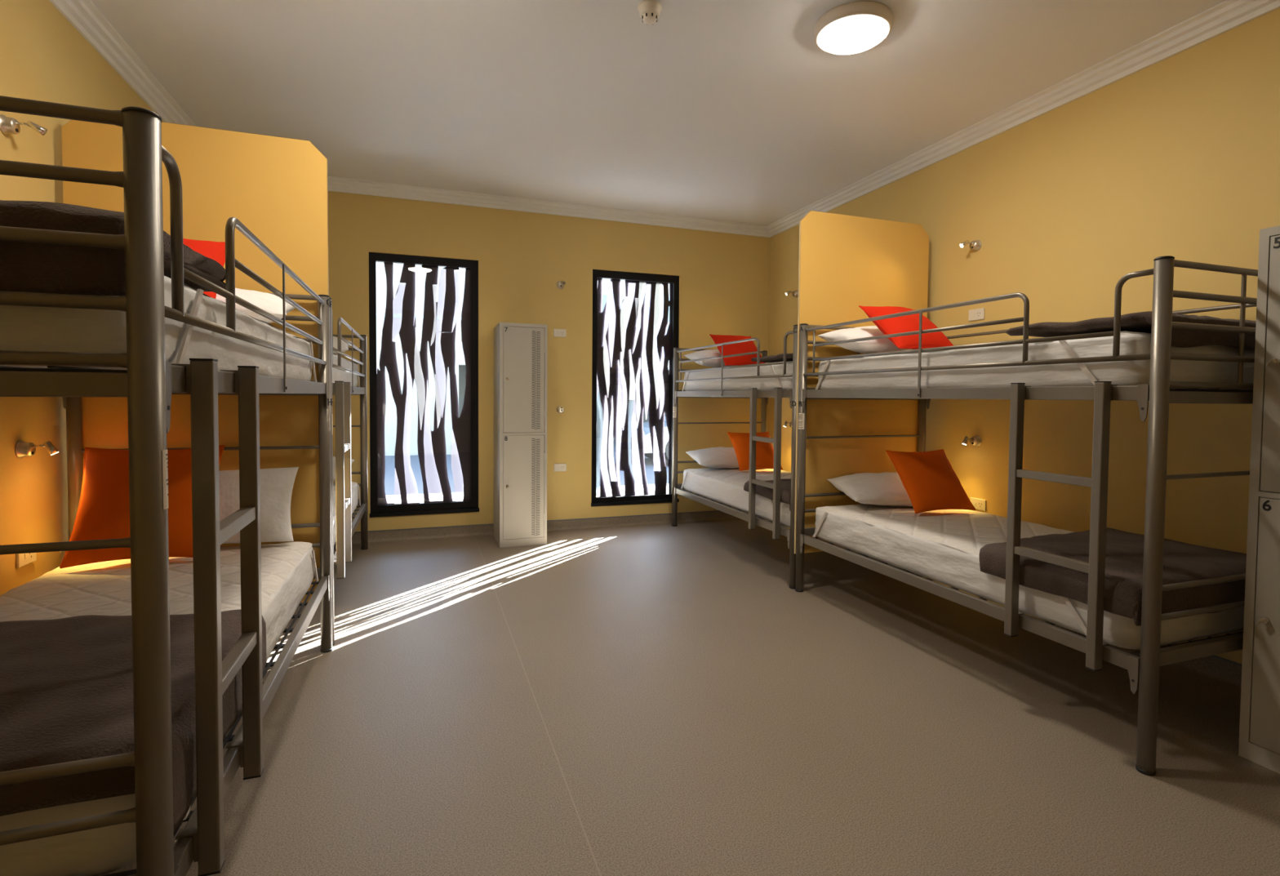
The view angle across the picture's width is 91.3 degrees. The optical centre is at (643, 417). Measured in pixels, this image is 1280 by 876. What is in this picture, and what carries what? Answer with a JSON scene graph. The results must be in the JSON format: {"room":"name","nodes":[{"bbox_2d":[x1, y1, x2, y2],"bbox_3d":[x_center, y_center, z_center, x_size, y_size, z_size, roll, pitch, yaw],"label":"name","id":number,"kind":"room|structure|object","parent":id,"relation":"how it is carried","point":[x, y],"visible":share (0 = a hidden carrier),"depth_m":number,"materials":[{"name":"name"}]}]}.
{"room":"dormitory","nodes":[
{"label":"dormitory","id":0,"kind":"room"},
{"bbox_2d":[0,0,164,595],"bbox_3d":[-2.125,-0.303,1.429,0.160,2.920,7.350,0,2,-19],"label":"wall","id":1,"kind":"structure","parent":0,"point":[43,57],"depth_m":2.49,"materials":[{"name":"yellow paint"}]},
{"bbox_2d":[0,114,47,135],"bbox_3d":[-2.295,-1.074,2.317,0.119,0.070,0.071,0,2,-19],"label":"reading lamp","id":2,"kind":"object","parent":1,"relation":"attached to","point":[8,126],"visible":1,"depth_m":2.30,"materials":[{"name":"silver metal"}]},
{"bbox_2d":[15,552,36,568],"bbox_3d":[-2.379,0.533,2.412,0.012,0.070,0.115,0,2,-19],"label":"power outlet","id":3,"kind":"object","parent":1,"relation":"attached to","point":[22,559],"visible":0.73,"depth_m":2.39,"materials":[{"name":"white plastic"}]},
{"bbox_2d":[14,440,58,458],"bbox_3d":[-2.325,0.123,2.403,0.110,0.070,0.070,0,2,-19],"label":"reading lamp","id":4,"kind":"object","parent":1,"relation":"attached to","point":[23,449],"visible":1,"depth_m":2.38,"materials":[{"name":"silver metal"}]},
{"bbox_2d":[48,0,195,126],"bbox_3d":[-1.993,-1.719,1.424,0.095,0.086,7.030,0,2,-19],"label":"trim","id":5,"kind":"structure","parent":1,"relation":"attached to","point":[83,15],"depth_m":3.08,"materials":[{"name":"white paint"}]},
{"bbox_2d":[328,191,769,531],"bbox_3d":[-1.006,-0.434,5.636,4.759,2.920,0.160,0,2,-19],"label":"wall","id":6,"kind":"structure","parent":0,"point":[522,256],"depth_m":5.64,"materials":[{"name":"yellow paint"}]},
{"bbox_2d":[368,252,479,517],"bbox_3d":[-1.850,-0.265,5.307,0.877,2.171,0.119,0,2,-19],"label":"window","id":7,"kind":"structure","parent":6,"relation":"in","point":[437,330],"depth_m":5.34,"materials":[{"name":"black metal"}]},
{"bbox_2d":[333,510,757,545],"bbox_3d":[-0.985,0.980,5.592,4.759,0.096,0.033,0,2,-19],"label":"baseboard","id":8,"kind":"structure","parent":6,"relation":"attached to","point":[477,530],"depth_m":5.68,"materials":[{"name":"plastic"}]},
{"bbox_2d":[327,176,768,237],"bbox_3d":[-0.951,-1.846,5.468,4.759,0.086,0.095,0,2,-19],"label":"trim","id":9,"kind":"structure","parent":6,"relation":"attached to","point":[334,184],"depth_m":5.47,"materials":[{"name":"white paint"}]},
{"bbox_2d":[553,328,566,337],"bbox_3d":[-0.751,-0.758,5.623,0.115,0.070,0.012,0,2,-19],"label":"power outlet","id":10,"kind":"object","parent":6,"relation":"attached to","point":[557,332],"visible":1,"depth_m":5.62,"materials":[{"name":"white plastic"}]},
{"bbox_2d":[554,463,566,471],"bbox_3d":[-0.754,0.456,5.666,0.115,0.070,0.012,0,2,-19],"label":"power outlet","id":11,"kind":"object","parent":6,"relation":"attached to","point":[557,467],"visible":1,"depth_m":5.66,"materials":[{"name":"white plastic"}]},
{"bbox_2d":[556,405,564,413],"bbox_3d":[-0.734,-0.067,5.598,0.070,0.070,0.119,0,2,-19],"label":"reading lamp","id":12,"kind":"object","parent":6,"relation":"attached to","point":[560,409],"visible":1,"depth_m":5.62,"materials":[{"name":"silver metal"}]},
{"bbox_2d":[556,280,565,288],"bbox_3d":[-0.728,-1.185,5.559,0.070,0.070,0.119,0,2,-19],"label":"reading lamp","id":13,"kind":"object","parent":6,"relation":"attached to","point":[560,284],"visible":1,"depth_m":5.58,"materials":[{"name":"silver metal"}]},
{"bbox_2d":[591,269,679,506],"bbox_3d":[-0.079,-0.268,5.933,0.875,2.180,0.119,0,2,-19],"label":"window","id":14,"kind":"structure","parent":6,"relation":"in","point":[611,330],"depth_m":5.95,"materials":[{"name":"black metal"}]},
{"bbox_2d":[90,0,1226,225],"bbox_3d":[0.206,-1.820,2.199,5.079,0.100,7.350,0,2,-19],"label":"ceiling","id":15,"kind":"structure","parent":0,"point":[725,110],"depth_m":3.37,"materials":[{"name":"paint"}]},
{"bbox_2d":[637,0,662,24],"bbox_3d":[0.027,-1.758,2.729,0.104,0.063,0.104,0,2,-19],"label":"smoke detector","id":16,"kind":"object","parent":15,"relation":"attached to","point":[649,11],"visible":1,"depth_m":2.70,"materials":[{"name":"white plastic"}]},
{"bbox_2d":[813,0,893,54],"bbox_3d":[0.951,-1.748,2.842,0.340,0.074,0.340,0,2,-19],"label":"ceiling light","id":17,"kind":"object","parent":15,"relation":"attached to","point":[855,27],"visible":1,"depth_m":2.77,"materials":[{"name":"beige"}]},
{"bbox_2d":[818,15,887,54],"bbox_3d":[0.951,-1.725,2.842,0.298,0.027,0.298,0,2,-19],"label":"diffuser","id":18,"kind":"object","parent":17,"relation":"attached to","point":[837,34],"depth_m":2.80,"materials":[{"name":"white plastic"}]},
{"bbox_2d":[97,519,1279,875],"bbox_3d":[0.181,1.173,2.299,4.759,0.050,7.030,0,2,-19],"label":"floor","id":19,"kind":"structure","parent":0,"point":[659,700],"depth_m":2.27,"materials":[{"name":"tile"}]},
{"bbox_2d":[0,95,333,875],"bbox_3d":[-1.598,0.306,1.851,1.029,1.683,2.063,0,2,-19],"label":"bunk bed","id":20,"kind":"object","parent":19,"relation":"on","point":[148,383],"visible":0.84,"depth_m":1.06,"materials":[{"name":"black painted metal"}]},
{"bbox_2d":[0,275,316,382],"bbox_3d":[-1.600,-0.219,1.837,0.890,0.203,1.882,0,2,-19],"label":"mattress","id":21,"kind":"object","parent":20,"relation":"on","point":[22,328],"visible":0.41,"depth_m":1.23,"materials":[{"name":"white fabric"}]},
{"bbox_2d":[0,200,225,296],"bbox_3d":[-1.383,-0.290,1.205,0.870,0.167,0.633,0,2,-19],"label":"blanket","id":22,"kind":"object","parent":21,"relation":"on","point":[26,267],"visible":0.59,"depth_m":1.03,"materials":[{"name":"brown fabric"}]},
{"bbox_2d":[182,238,225,298],"bbox_3d":[-1.812,-0.529,2.326,0.436,0.343,0.274,0,2,-19],"label":"cushion","id":23,"kind":"object","parent":21,"relation":"on","point":[215,251],"visible":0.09,"depth_m":2.42,"materials":[{"name":"red fabric"}]},
{"bbox_2d":[215,288,294,323],"bbox_3d":[-1.826,-0.460,2.550,0.700,0.199,0.375,0,2,-22],"label":"pillow","id":24,"kind":"object","parent":21,"relation":"on","point":[272,304],"visible":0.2,"depth_m":2.52,"materials":[{"name":"white fabric"}]},
{"bbox_2d":[0,541,318,875],"bbox_3d":[-1.607,0.686,1.866,0.891,0.203,1.882,0,2,-19],"label":"mattress","id":25,"kind":"object","parent":20,"relation":"on","point":[288,569],"visible":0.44,"depth_m":1.98,"materials":[{"name":"white fabric"}]},
{"bbox_2d":[0,608,266,831],"bbox_3d":[-1.417,0.652,1.379,0.914,0.196,0.902,0,2,-19],"label":"blanket","id":26,"kind":"object","parent":25,"relation":"on","point":[66,684],"visible":0.62,"depth_m":1.26,"materials":[{"name":"brown fabric"}]},
{"bbox_2d":[59,444,224,568],"bbox_3d":[-1.952,0.336,2.462,0.476,0.432,0.229,0,2,-19],"label":"cushion","id":27,"kind":"object","parent":25,"relation":"on","point":[103,513],"visible":0.52,"depth_m":2.40,"materials":[{"name":"orange fabric"}]},
{"bbox_2d":[218,466,298,543],"bbox_3d":[-1.896,0.385,2.664,0.740,0.311,0.211,0,2,-19],"label":"pillow","id":28,"kind":"object","parent":25,"relation":"on","point":[277,484],"visible":0.33,"depth_m":2.71,"materials":[{"name":"white fabric"}]},
{"bbox_2d":[61,120,328,602],"bbox_3d":[-1.963,-0.201,2.807,0.994,2.165,0.016,0,2,-19],"label":"partition panel","id":29,"kind":"object","parent":20,"relation":"attached to","point":[276,187],"visible":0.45,"depth_m":2.84,"materials":[{"name":"yellow paint"}]},
{"bbox_2d":[329,297,368,645],"bbox_3d":[-2.291,0.235,3.810,1.029,1.683,2.063,0,2,-19],"label":"bunk bed","id":30,"kind":"object","parent":19,"relation":"on","point":[342,391],"visible":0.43,"depth_m":3.46,"materials":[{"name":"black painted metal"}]},
{"bbox_2d":[332,353,359,386],"bbox_3d":[-2.295,-0.291,3.797,0.892,0.203,1.884,0,2,-19],"label":"mattress","id":31,"kind":"object","parent":30,"relation":"on","point":[338,375],"visible":0.1,"depth_m":3.97,"materials":[{"name":"white fabric"}]},
{"bbox_2d":[333,336,354,354],"bbox_3d":[-2.486,-0.527,4.502,0.700,0.188,0.377,0,2,-19],"label":"pillow","id":32,"kind":"object","parent":31,"relation":"on","point":[344,345],"visible":0.15,"depth_m":4.46,"materials":[{"name":"white fabric"}]},
{"bbox_2d":[333,481,360,544],"bbox_3d":[-2.302,0.615,3.826,0.892,0.203,1.882,0,2,-19],"label":"mattress","id":33,"kind":"object","parent":30,"relation":"on","point":[355,492],"visible":0.07,"depth_m":4.44,"materials":[{"name":"white fabric"}]},
{"bbox_2d":[333,456,354,480],"bbox_3d":[-2.493,0.383,4.530,0.700,0.200,0.372,0,2,-19],"label":"pillow","id":34,"kind":"object","parent":33,"relation":"on","point":[334,457],"visible":0.06,"depth_m":4.52,"materials":[{"name":"white fabric"}]},
{"bbox_2d":[493,322,547,547],"bbox_3d":[-1.037,0.139,5.250,0.380,1.800,0.509,0,2,-19],"label":"locker","id":35,"kind":"object","parent":19,"relation":"on","point":[520,349],"visible":1,"depth_m":5.05,"materials":[{"name":"grey metal"}]},
{"bbox_2d":[671,324,914,588],"bbox_3d":[1.066,0.220,5.094,1.029,1.683,2.063,0,2,-19],"label":"bunk bed","id":36,"kind":"object","parent":19,"relation":"on","point":[753,393],"visible":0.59,"depth_m":4.42,"materials":[{"name":"grey painted tubular steel"}]},
{"bbox_2d":[680,467,791,527],"bbox_3d":[1.067,0.600,5.113,0.892,0.203,1.885,0,2,-19],"label":"mattress","id":37,"kind":"object","parent":36,"relation":"on","point":[725,486],"visible":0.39,"depth_m":5.13,"materials":[{"name":"white fabric"}]},
{"bbox_2d":[685,446,738,468],"bbox_3d":[0.785,0.375,5.846,0.700,0.191,0.377,0,2,-17],"label":"pillow","id":38,"kind":"object","parent":37,"relation":"on","point":[718,457],"visible":0.57,"depth_m":5.69,"materials":[{"name":"white fabric"}]},
{"bbox_2d":[727,431,782,471],"bbox_3d":[1.006,0.302,5.658,0.426,0.328,0.277,0,2,-17],"label":"cushion","id":39,"kind":"object","parent":37,"relation":"on","point":[740,441],"visible":0.84,"depth_m":5.58,"materials":[{"name":"orange fabric"}]},
{"bbox_2d":[743,478,791,511],"bbox_3d":[1.276,0.537,4.491,0.925,0.136,0.640,0,2,-19],"label":"blanket","id":40,"kind":"object","parent":37,"relation":"on","point":[785,484],"visible":0.17,"depth_m":4.32,"materials":[{"name":"brown fabric"}]},
{"bbox_2d":[681,360,792,391],"bbox_3d":[1.075,-0.305,5.085,0.893,0.202,1.883,0,2,-19],"label":"mattress","id":41,"kind":"object","parent":36,"relation":"on","point":[785,383],"visible":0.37,"depth_m":4.74,"materials":[{"name":"white fabric"}]},
{"bbox_2d":[683,349,767,367],"bbox_3d":[0.765,-0.538,5.796,0.707,0.191,0.392,0,2,-19],"label":"pillow","id":42,"kind":"object","parent":41,"relation":"on","point":[717,362],"visible":0.44,"depth_m":5.62,"materials":[{"name":"white fabric"}]},
{"bbox_2d":[709,333,765,365],"bbox_3d":[0.844,-0.593,5.544,0.431,0.295,0.320,0,2,-19],"label":"cushion","id":43,"kind":"object","parent":41,"relation":"on","point":[748,346],"visible":0.68,"depth_m":5.46,"materials":[{"name":"red fabric"}]},
{"bbox_2d":[751,353,792,362],"bbox_3d":[1.305,-0.377,4.467,0.880,0.127,0.645,0,2,-19],"label":"blanket","id":44,"kind":"object","parent":41,"relation":"on","point":[779,357],"visible":0.08,"depth_m":4.37,"materials":[{"name":"brown fabric"}]},
{"bbox_2d":[795,255,1257,775],"bbox_3d":[1.760,0.291,3.134,1.029,1.683,2.063,0,2,-19],"label":"bunk bed","id":45,"kind":"object","parent":19,"relation":"on","point":[1157,395],"visible":0.84,"depth_m":2.16,"materials":[{"name":"grey painted tubular steel"}]},
{"bbox_2d":[794,210,928,554],"bbox_3d":[1.448,-0.216,4.109,1.012,2.165,0.016,0,2,-19],"label":"partition panel","id":46,"kind":"object","parent":45,"relation":"attached to","point":[846,263],"visible":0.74,"depth_m":4.05,"materials":[{"name":"yellow paint"}]},
{"bbox_2d":[813,503,1244,649],"bbox_3d":[1.761,0.671,3.154,0.892,0.203,1.884,0,2,-19],"label":"mattress","id":47,"kind":"object","parent":45,"relation":"on","point":[943,546],"visible":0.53,"depth_m":2.99,"materials":[{"name":"white fabric"}]},
{"bbox_2d":[826,471,912,506],"bbox_3d":[1.556,0.446,3.911,0.700,0.191,0.376,0,2,-10],"label":"pillow","id":48,"kind":"object","parent":47,"relation":"on","point":[886,488],"visible":0.53,"depth_m":3.77,"materials":[{"name":"white fabric"}]},
{"bbox_2d":[885,448,976,513],"bbox_3d":[1.692,0.369,3.691,0.426,0.335,0.268,0,2,-17],"label":"cushion","id":49,"kind":"object","parent":47,"relation":"on","point":[929,479],"visible":1,"depth_m":3.62,"materials":[{"name":"orange fabric"}]},
{"bbox_2d":[978,527,1246,626],"bbox_3d":[1.953,0.612,2.574,0.929,0.147,0.730,0,2,-19],"label":"blanket","id":50,"kind":"object","parent":47,"relation":"on","point":[1183,562],"visible":0.58,"depth_m":2.35,"materials":[{"name":"brown fabric"}]},
{"bbox_2d":[815,331,1254,389],"bbox_3d":[1.767,-0.234,3.123,0.890,0.202,1.882,0,2,-19],"label":"mattress","id":51,"kind":"object","parent":45,"relation":"on","point":[1133,372],"visible":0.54,"depth_m":2.45,"materials":[{"name":"white fabric"}]},
{"bbox_2d":[817,325,911,353],"bbox_3d":[1.477,-0.468,3.843,0.707,0.192,0.392,0,2,-19],"label":"pillow","id":52,"kind":"object","parent":51,"relation":"on","point":[885,344],"visible":0.45,"depth_m":3.67,"materials":[{"name":"white fabric"}]},
{"bbox_2d":[858,305,954,349],"bbox_3d":[1.511,-0.510,3.570,0.431,0.272,0.340,0,2,-19],"label":"cushion","id":53,"kind":"object","parent":51,"relation":"on","point":[907,323],"visible":0.74,"depth_m":3.47,"materials":[{"name":"red fabric"}]},
{"bbox_2d":[1004,311,1256,349],"bbox_3d":[2.013,-0.311,2.484,0.877,0.129,0.590,0,2,-19],"label":"blanket","id":54,"kind":"object","parent":51,"relation":"on","point":[1141,322],"visible":0.53,"depth_m":2.20,"materials":[{"name":"brown fabric"}]},
{"bbox_2d":[1238,225,1279,773],"bbox_3d":[2.344,0.275,2.028,0.540,1.800,0.380,0,2,-19],"label":"locker","id":55,"kind":"object","parent":19,"relation":"on","point":[1260,705],"visible":1,"depth_m":2.09,"materials":[{"name":"grey metal"}]},
{"bbox_2d":[767,7,1279,663],"bbox_3d":[2.512,-0.319,3.069,0.160,2.920,7.350,0,2,-19],"label":"wall","id":56,"kind":"structure","parent":0,"point":[1178,156],"depth_m":3.21,"materials":[{"name":"yellow paint"}]},
{"bbox_2d":[783,421,791,426],"bbox_3d":[1.373,0.067,5.891,0.108,0.070,0.070,0,2,-19],"label":"reading lamp","id":57,"kind":"object","parent":56,"relation":"attached to","point":[786,422],"visible":0.62,"depth_m":5.88,"materials":[{"name":"silver metal"}]},
{"bbox_2d":[785,289,798,297],"bbox_3d":[1.385,-1.154,5.830,0.118,0.070,0.070,0,2,-19],"label":"reading lamp","id":58,"kind":"object","parent":56,"relation":"attached to","point":[795,293],"visible":0.87,"depth_m":5.82,"materials":[{"name":"silver metal"}]},
{"bbox_2d":[960,240,981,251],"bbox_3d":[2.055,-1.085,3.936,0.118,0.070,0.070,0,2,-19],"label":"reading lamp","id":59,"kind":"object","parent":56,"relation":"attached to","point":[975,246],"visible":1,"depth_m":3.93,"materials":[{"name":"silver metal"}]},
{"bbox_2d":[962,435,982,446],"bbox_3d":[2.063,0.150,3.941,0.108,0.070,0.070,0,2,-19],"label":"reading lamp","id":60,"kind":"object","parent":56,"relation":"attached to","point":[976,441],"visible":1,"depth_m":3.93,"materials":[{"name":"silver metal"}]},
{"bbox_2d":[968,307,984,320],"bbox_3d":[2.106,-0.649,3.955,0.012,0.070,0.115,0,2,-19],"label":"power outlet","id":61,"kind":"object","parent":56,"relation":"attached to","point":[979,313],"visible":1,"depth_m":3.95,"materials":[{"name":"white plastic"}]},
{"bbox_2d":[970,497,986,511],"bbox_3d":[2.113,0.549,3.948,0.012,0.070,0.115,0,2,-19],"label":"power outlet","id":62,"kind":"object","parent":56,"relation":"attached to","point":[979,504],"visible":0.88,"depth_m":3.94,"materials":[{"name":"white plastic"}]},
{"bbox_2d":[766,0,1279,237],"bbox_3d":[2.404,-1.735,2.980,0.095,0.086,7.030,0,2,-19],"label":"trim","id":63,"kind":"structure","parent":56,"relation":"attached to","point":[1228,15],"depth_m":3.36,"materials":[{"name":"white paint"}]},
{"bbox_2d":[1131,642,1241,688],"bbox_3d":[2.409,1.092,3.084,0.033,0.096,7.030,0,2,-19],"label":"baseboard","id":64,"kind":"structure","parent":56,"relation":"attached to","point":[1227,671],"depth_m":2.76,"materials":[{"name":"plastic"}]},
{"label":"outside","id":65,"kind":"structure","parent":0,"visible":0},
{"bbox_2d":[386,483,668,498],"bbox_3d":[0.325,1.166,8.086,22.000,0.100,3.460,0,2,-19],"label":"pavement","id":66,"kind":"structure","parent":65,"point":[453,494],"depth_m":8.69,"materials":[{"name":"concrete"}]},
{"bbox_2d":[386,486,668,503],"bbox_3d":[0.533,0.987,7.495,22.000,0.300,0.210,0,2,-19],"label":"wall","id":67,"kind":"structure","parent":66,"relation":"on","point":[651,490],"depth_m":7.09,"materials":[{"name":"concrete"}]},
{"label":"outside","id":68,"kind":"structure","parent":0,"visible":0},
{"bbox_2d":[384,440,668,495],"bbox_3d":[-3.054,0.879,17.632,22.000,0.060,16.800,0,2,-19],"label":"road","id":69,"kind":"structure","parent":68,"point":[389,460],"depth_m":11.86,"materials":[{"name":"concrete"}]},
{"bbox_2d":[375,262,669,455],"bbox_3d":[-2.630,-1.498,18.210,24.000,4.660,4.230,0,2,-19],"label":"sky","id":70,"kind":"structure","parent":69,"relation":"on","point":[390,424],"depth_m":15.02,"materials":[{"name":"white"}]},
{"bbox_2d":[620,416,668,461],"bbox_3d":[1.700,0.273,14.460,4.390,1.438,1.725,0,2,-19],"label":"parked car","id":71,"kind":"object","parent":69,"relation":"on","point":[646,436],"visible":0.09,"depth_m":13.18,"materials":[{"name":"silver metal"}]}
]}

